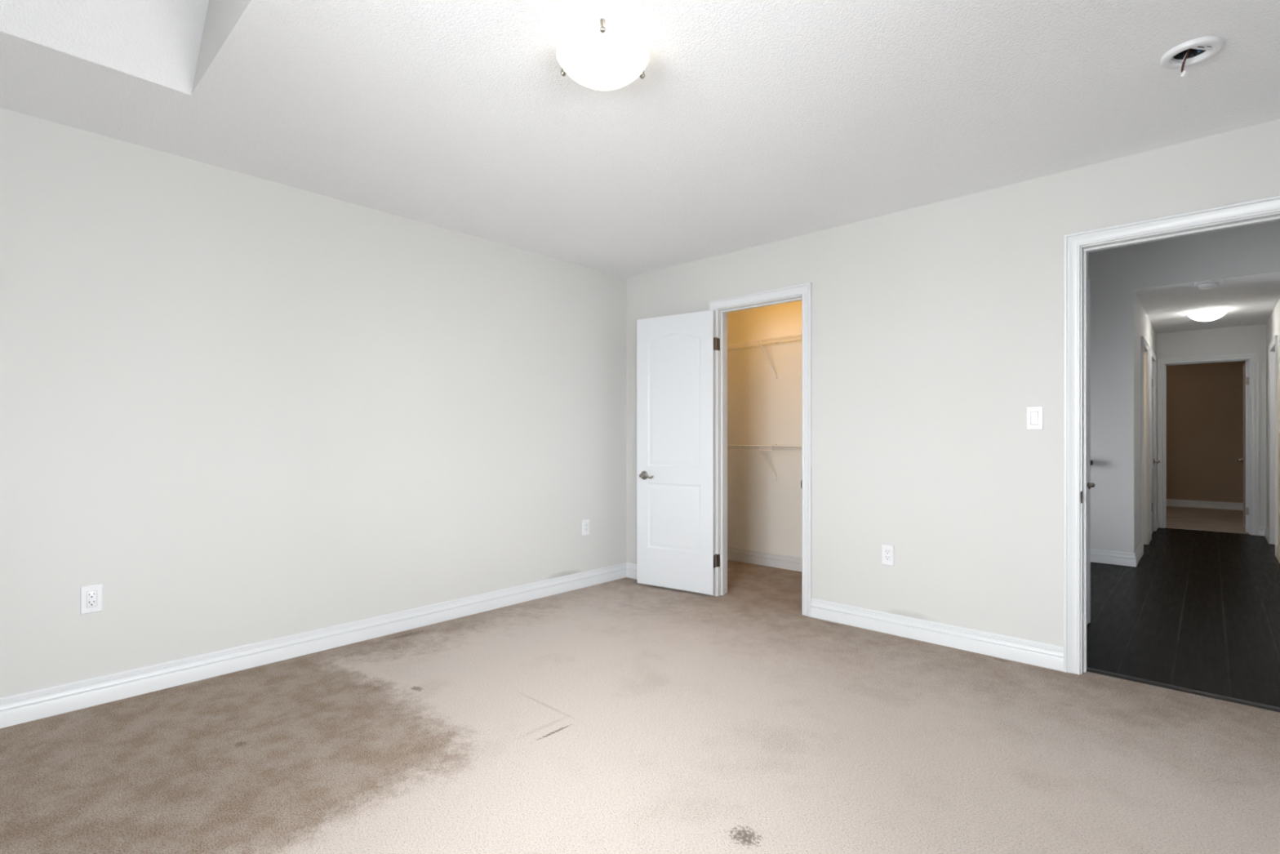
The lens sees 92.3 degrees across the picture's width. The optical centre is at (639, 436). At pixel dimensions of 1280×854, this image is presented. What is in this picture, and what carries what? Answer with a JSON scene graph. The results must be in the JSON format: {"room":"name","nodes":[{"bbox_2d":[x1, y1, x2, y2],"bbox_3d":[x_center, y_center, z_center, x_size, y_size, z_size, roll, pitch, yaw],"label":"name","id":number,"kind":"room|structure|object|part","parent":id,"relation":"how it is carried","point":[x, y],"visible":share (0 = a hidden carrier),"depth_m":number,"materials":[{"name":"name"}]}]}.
{"room":"empty bedroom","nodes":[
{"label":"empty bedroom","id":0,"kind":"room"},
{"bbox_2d":[191,0,251,94],"bbox_3d":[-0.492,-1.600,1.214,3.300,0.610,0.001,0,0,43],"label":"ceiling","id":1,"kind":"structure","parent":0,"point":[222,16],"depth_m":2.09,"materials":[{"name":"white paint"}]},
{"bbox_2d":[0,107,626,697],"bbox_3d":[-1.264,-0.355,3.870,0.120,3.000,5.770,0,0,43],"label":"wall","id":2,"kind":"structure","parent":0,"point":[243,409],"depth_m":3.09,"materials":[{"name":"grey paint"}]},
{"bbox_2d":[80,583,102,614],"bbox_3d":[-2.334,0.692,2.619,0.008,0.117,0.071,0,0,43],"label":"wall socket","id":3,"kind":"object","parent":2,"relation":"attached to","point":[88,593],"visible":1,"depth_m":2.62,"materials":[{"name":"white plastic"}]},
{"bbox_2d":[86,590,96,607],"bbox_3d":[-2.334,0.692,2.618,0.008,0.066,0.032,0,0,43],"label":"receptacle","id":4,"kind":"object","parent":3,"relation":"attached to","point":[91,594],"depth_m":2.62,"materials":[{"name":"white plastic"}]},
{"bbox_2d":[0,562,706,728],"bbox_3d":[-1.289,1.087,3.137,0.839,0.116,4.380,0,0,43],"label":"baseboard","id":5,"kind":"structure","parent":2,"relation":"attached to","point":[17,708],"depth_m":3.08,"materials":[{"name":"white paint"}]},
{"bbox_2d":[582,519,589,535],"bbox_3d":[-0.412,0.695,4.697,0.008,0.117,0.071,0,0,43],"label":"wall socket","id":6,"kind":"object","parent":2,"relation":"attached to","point":[585,523],"visible":1,"depth_m":4.69,"materials":[{"name":"white plastic"}]},
{"bbox_2d":[584,522,587,532],"bbox_3d":[-0.412,0.695,4.697,0.008,0.066,0.032,0,0,43],"label":"receptacle","id":7,"kind":"object","parent":6,"relation":"attached to","point":[585,523],"depth_m":4.69,"materials":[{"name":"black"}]},
{"bbox_2d":[0,506,1279,853],"bbox_3d":[3.531,1.174,5.284,5.000,0.062,14.120,0,0,43],"label":"floor","id":8,"kind":"structure","parent":0,"point":[624,715],"depth_m":2.33,"materials":[{"name":"beige carpet"}]},
{"bbox_2d":[1086,666,1279,711],"bbox_3d":[2.489,1.151,2.753,0.813,0.028,0.063,0,0,43],"label":"threshold","id":9,"kind":"object","parent":8,"relation":"on","point":[1089,669],"visible":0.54,"depth_m":2.76,"materials":[{"name":"black wood"}]},
{"bbox_2d":[0,0,1279,278],"bbox_3d":[-0.118,-1.295,2.039,4.050,0.001,4.400,0,0,43],"label":"ceiling","id":10,"kind":"structure","parent":0,"point":[748,123],"depth_m":2.42,"materials":[{"name":"white paint"}]},
{"bbox_2d":[0,0,208,94],"bbox_3d":[-0.947,-1.600,0.722,3.300,0.610,1.340,0,0,43],"label":"ceiling recess","id":11,"kind":"object","parent":10,"relation":"in","point":[158,42],"visible":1,"depth_m":2.11,"materials":[{"name":"white paint"}]},
{"bbox_2d":[555,18,648,90],"bbox_3d":[-0.123,-1.238,2.044,0.310,0.114,0.326,0,0,-3],"label":"ceiling light","id":12,"kind":"object","parent":10,"relation":"attached to","point":[602,55],"visible":1,"depth_m":1.98,"materials":[{"name":"white glass"}]},
{"bbox_3d":[-0.115,-1.252,1.893,0.019,0.019,0.017,0,0,-3],"label":"clip knob","id":13,"kind":"part","parent":12,"relation":"part of","materials":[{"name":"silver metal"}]},
{"bbox_2d":[1160,35,1224,77],"bbox_3d":[1.855,-1.277,2.070,0.162,0.125,0.162,0,0,-9],"label":"smoke detector","id":14,"kind":"object","parent":10,"relation":"attached to","point":[1213,44],"visible":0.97,"depth_m":2.07,"materials":[{"name":"white plastic"}]},
{"bbox_3d":[1.839,-1.287,2.116,0.071,0.004,0.013,0,0,-19],"label":"bracket plate","id":15,"kind":"part","parent":14,"relation":"part of","materials":[{"name":"white plastic"}]},
{"bbox_3d":[1.861,-1.287,2.030,0.098,0.004,0.029,0,0,-9],"label":"bracket plate","id":16,"kind":"part","parent":14,"relation":"part of","materials":[{"name":"white plastic"}]},
{"bbox_2d":[727,300,801,557],"bbox_3d":[1.457,-0.075,5.214,2.050,2.440,0.100,0,0,43],"label":"wall","id":17,"kind":"structure","parent":0,"point":[764,513],"depth_m":5.47,"materials":[{"name":"paint"}]},
{"bbox_2d":[727,333,801,378],"bbox_3d":[1.280,-0.664,5.096,1.926,0.319,0.314,0,0,43],"label":"wire shelf","id":18,"kind":"object","parent":17,"relation":"attached to","point":[764,343],"visible":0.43,"depth_m":5.26,"materials":[{"name":"white metal"}]},
{"bbox_3d":[1.177,-0.774,4.984,1.926,0.007,0.007,0,0,43],"label":"lip rod","id":19,"kind":"part","parent":18,"relation":"part of","materials":[{"name":"white metal"}]},
{"bbox_3d":[1.179,-0.810,4.987,1.926,0.007,0.007,0,0,43],"label":"rod","id":20,"kind":"part","parent":18,"relation":"part of","materials":[{"name":"white metal"}]},
{"bbox_3d":[1.382,-0.806,5.207,1.926,0.006,0.006,0,0,43],"label":"rod","id":21,"kind":"part","parent":18,"relation":"part of","materials":[{"name":"white metal"}]},
{"bbox_3d":[1.279,-0.806,5.095,1.926,0.006,0.006,0,0,43],"label":"rod","id":22,"kind":"part","parent":18,"relation":"part of","materials":[{"name":"white metal"}]},
{"bbox_2d":[727,444,801,480],"bbox_3d":[1.280,0.226,5.096,1.926,0.319,0.314,0,0,43],"label":"wire shelf","id":23,"kind":"object","parent":17,"relation":"attached to","point":[776,445],"visible":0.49,"depth_m":5.22,"materials":[{"name":"white metal"}]},
{"bbox_3d":[1.177,0.116,4.984,1.926,0.007,0.007,0,0,43],"label":"lip rod","id":24,"kind":"part","parent":23,"relation":"part of","materials":[{"name":"white metal"}]},
{"bbox_3d":[1.179,0.080,4.987,1.926,0.007,0.007,0,0,43],"label":"rod","id":25,"kind":"part","parent":23,"relation":"part of","materials":[{"name":"white metal"}]},
{"bbox_2d":[626,53,1279,646],"bbox_3d":[1.454,-0.355,3.664,4.150,3.000,0.120,0,0,43],"label":"wall","id":26,"kind":"structure","parent":0,"point":[936,326],"depth_m":3.37,"materials":[{"name":"grey paint"}]},
{"bbox_2d":[636,310,719,595],"bbox_3d":[0.265,0.115,4.567,0.672,2.025,0.159,0,0,34],"label":"door","id":27,"kind":"structure","parent":26,"relation":"in","point":[676,353],"depth_m":4.54,"materials":[{"name":"white paint"}]},
{"bbox_3d":[0.016,0.297,4.676,0.067,0.067,0.062,0,0,34],"label":"handle","id":28,"kind":"part","parent":27,"relation":"part of","materials":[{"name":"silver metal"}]},
{"bbox_3d":[0.051,0.300,4.635,0.118,0.036,0.024,0,0,34],"label":"lever","id":29,"kind":"part","parent":27,"relation":"part of","materials":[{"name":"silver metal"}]},
{"bbox_2d":[708,282,812,617],"bbox_3d":[0.841,0.085,4.231,0.802,2.121,0.159,0,0,43],"label":"door frame","id":30,"kind":"structure","parent":26,"relation":"attached to","point":[803,292],"depth_m":4.16,"materials":[{"name":"white paint"}]},
{"bbox_2d":[727,546,801,571],"bbox_3d":[1.037,1.087,4.833,1.950,0.116,1.030,0,0,43],"label":"baseboard","id":31,"kind":"structure","parent":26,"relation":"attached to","point":[780,561],"depth_m":5.45,"materials":[{"name":"white paint"}]},
{"bbox_2d":[881,544,893,565],"bbox_3d":[1.444,0.691,3.586,0.071,0.117,0.008,0,0,43],"label":"wall socket","id":32,"kind":"object","parent":26,"relation":"attached to","point":[887,551],"visible":1,"depth_m":3.58,"materials":[{"name":"white plastic"}]},
{"bbox_2d":[884,548,890,560],"bbox_3d":[1.444,0.691,3.586,0.032,0.066,0.008,0,0,43],"label":"receptacle","id":33,"kind":"object","parent":32,"relation":"attached to","point":[887,551],"depth_m":3.58,"materials":[{"name":"white plastic"}]},
{"bbox_2d":[810,598,1063,671],"bbox_3d":[1.579,1.087,3.456,1.335,0.116,0.016,0,0,43],"label":"baseboard","id":34,"kind":"structure","parent":26,"relation":"attached to","point":[1016,649],"depth_m":3.36,"materials":[{"name":"white paint"}]},
{"bbox_2d":[1026,406,1043,429],"bbox_3d":[1.981,-0.092,3.088,0.071,0.117,0.010,0,0,43],"label":"light switch","id":35,"kind":"object","parent":26,"relation":"attached to","point":[1034,415],"visible":1,"depth_m":3.09,"materials":[{"name":"white plastic"}]},
{"bbox_2d":[1087,482,1094,488],"bbox_3d":[2.468,0.122,3.472,0.097,2.025,0.739,0,0,43],"label":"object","id":36,"kind":"structure","parent":26,"relation":"in","point":[1090,485],"depth_m":3.65,"materials":[{"name":"silver metal"}]},
{"bbox_3d":[2.660,0.293,3.633,0.024,0.036,0.118,0,0,43],"label":"lever","id":37,"kind":"part","parent":36,"relation":"part of","materials":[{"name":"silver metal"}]},
{"bbox_2d":[1063,195,1279,674],"bbox_3d":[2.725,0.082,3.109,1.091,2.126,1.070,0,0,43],"label":"door frame","id":38,"kind":"structure","parent":26,"relation":"attached to","point":[1077,246],"depth_m":2.97,"materials":[{"name":"white paint"}]},
{"bbox_3d":[2.126,0.292,2.961,0.004,0.058,0.036,0,0,43],"label":"strike plate","id":39,"kind":"part","parent":38,"relation":"part of","materials":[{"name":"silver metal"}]},
{"bbox_2d":[1134,291,1156,551],"bbox_3d":[5.412,-0.075,6.654,0.120,2.440,3.055,0,0,43],"label":"wall","id":40,"kind":"structure","parent":0,"point":[1144,327],"depth_m":5.76,"materials":[{"name":"paint"}]},
{"bbox_2d":[1141,336,1149,554],"bbox_3d":[5.094,0.087,6.311,0.159,2.116,0.792,0,0,43],"label":"door frame","id":41,"kind":"structure","parent":40,"relation":"attached to","point":[1144,345],"depth_m":6.51,"materials":[{"name":"white paint"}]},
{"bbox_2d":[1149,348,1156,539],"bbox_3d":[5.920,0.087,7.189,0.140,2.116,0.902,0,0,43],"label":"door frame","id":42,"kind":"structure","parent":40,"relation":"attached to","point":[1153,357],"depth_m":7.43,"materials":[{"name":"white paint"}]},
{"bbox_2d":[1151,360,1159,533],"bbox_3d":[5.963,0.122,7.147,0.097,2.025,0.756,0,0,43],"label":"door","id":43,"kind":"structure","parent":40,"relation":"in","point":[1153,461],"depth_m":7.33,"materials":[{"name":"white paint"}]},
{"bbox_2d":[1088,220,1279,553],"bbox_3d":[4.040,-0.355,5.774,2.880,3.000,0.100,0,0,43],"label":"wall","id":44,"kind":"structure","parent":0,"point":[1114,274],"depth_m":5.47,"materials":[{"name":"paint"}]},
{"bbox_2d":[1090,542,1142,566],"bbox_3d":[3.946,1.087,6.302,1.826,0.116,0.780,0,0,43],"label":"baseboard","id":45,"kind":"structure","parent":44,"relation":"attached to","point":[1122,558],"depth_m":5.52,"materials":[{"name":"white paint"}]},
{"bbox_2d":[1166,360,1245,502],"bbox_3d":[9.057,-0.075,9.858,3.300,2.440,0.100,0,0,43],"label":"wall","id":46,"kind":"structure","parent":0,"point":[1205,401],"depth_m":9.83,"materials":[{"name":"paint"}]},
{"bbox_2d":[1166,498,1243,510],"bbox_3d":[9.018,1.087,9.816,3.100,0.116,0.016,0,0,43],"label":"baseboard","id":47,"kind":"structure","parent":46,"relation":"attached to","point":[1170,502],"depth_m":9.81,"materials":[{"name":"white paint"}]},
{"bbox_2d":[1134,271,1279,333],"bbox_3d":[5.660,-1.320,6.407,3.800,0.050,3.200,0,0,43],"label":"ceiling","id":48,"kind":"structure","parent":0,"point":[1247,300],"depth_m":5.95,"materials":[{"name":"white paint"}]},
{"bbox_2d":[1187,308,1226,321],"bbox_3d":[5.889,-1.245,6.377,0.315,0.100,0.300,0,0,18],"label":"ceiling light","id":49,"kind":"object","parent":48,"relation":"attached to","point":[1206,315],"visible":1,"depth_m":6.30,"materials":[{"name":"white glass"}]},
{"bbox_2d":[1194,280,1222,288],"bbox_3d":[4.779,-1.271,5.172,0.180,0.048,0.180,0,0,43],"label":"smoke detector","id":50,"kind":"object","parent":48,"relation":"attached to","point":[1208,284],"visible":1,"depth_m":5.13,"materials":[{"name":"white plastic"}]},
{"bbox_3d":[4.779,-1.289,5.172,0.180,0.012,0.180,0,0,43],"label":"plate","id":51,"kind":"part","parent":50,"relation":"part of","materials":[{"name":"white plastic"}]},
{"bbox_2d":[1156,324,1266,525],"bbox_3d":[6.894,-0.125,7.446,3.200,2.540,0.120,0,0,43],"label":"wall","id":52,"kind":"structure","parent":0,"point":[1251,338],"depth_m":7.29,"materials":[{"name":"paint"}]},
{"bbox_2d":[1157,352,1259,535],"bbox_3d":[6.871,0.087,7.466,0.902,2.116,0.159,0,0,43],"label":"door frame","id":53,"kind":"structure","parent":52,"relation":"attached to","point":[1253,358],"depth_m":7.24,"materials":[{"name":"white paint"}]},
{"bbox_2d":[1236,360,1248,532],"bbox_3d":[7.434,0.120,7.544,0.159,2.025,0.762,0,0,43],"label":"door","id":54,"kind":"structure","parent":52,"relation":"in","point":[1245,460],"depth_m":7.28,"materials":[{"name":"white paint"}]},
{"bbox_2d":[1266,297,1279,546],"bbox_3d":[5.093,-0.355,4.705,0.120,3.000,6.350,0,0,43],"label":"wall","id":55,"kind":"structure","parent":0,"point":[1273,325],"depth_m":5.96,"materials":[{"name":"paint"}]},
{"bbox_2d":[1259,525,1267,541],"bbox_3d":[6.960,1.087,6.854,0.059,0.116,0.659,0,0,43],"label":"baseboard","id":56,"kind":"structure","parent":55,"relation":"attached to","point":[1263,529],"depth_m":7.08,"materials":[{"name":"white paint"}]},
{"bbox_2d":[1267,334,1277,555],"bbox_3d":[6.478,0.087,6.202,0.159,2.116,0.952,0,0,43],"label":"door frame","id":57,"kind":"structure","parent":55,"relation":"attached to","point":[1273,346],"depth_m":6.53,"materials":[{"name":"white paint"}]},
{"bbox_2d":[1275,543,1279,563],"bbox_3d":[4.506,1.087,4.170,0.016,0.116,4.709,0,0,43],"label":"baseboard","id":58,"kind":"structure","parent":55,"relation":"attached to","point":[1277,548],"depth_m":5.71,"materials":[{"name":"white paint"}]},
{"bbox_2d":[1278,420,1279,432],"bbox_3d":[5.972,-0.090,5.751,0.010,0.117,0.071,0,0,43],"label":"light switch","id":59,"kind":"object","parent":55,"relation":"attached to","point":[1278,420],"visible":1,"depth_m":5.73,"materials":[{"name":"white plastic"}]}
]}

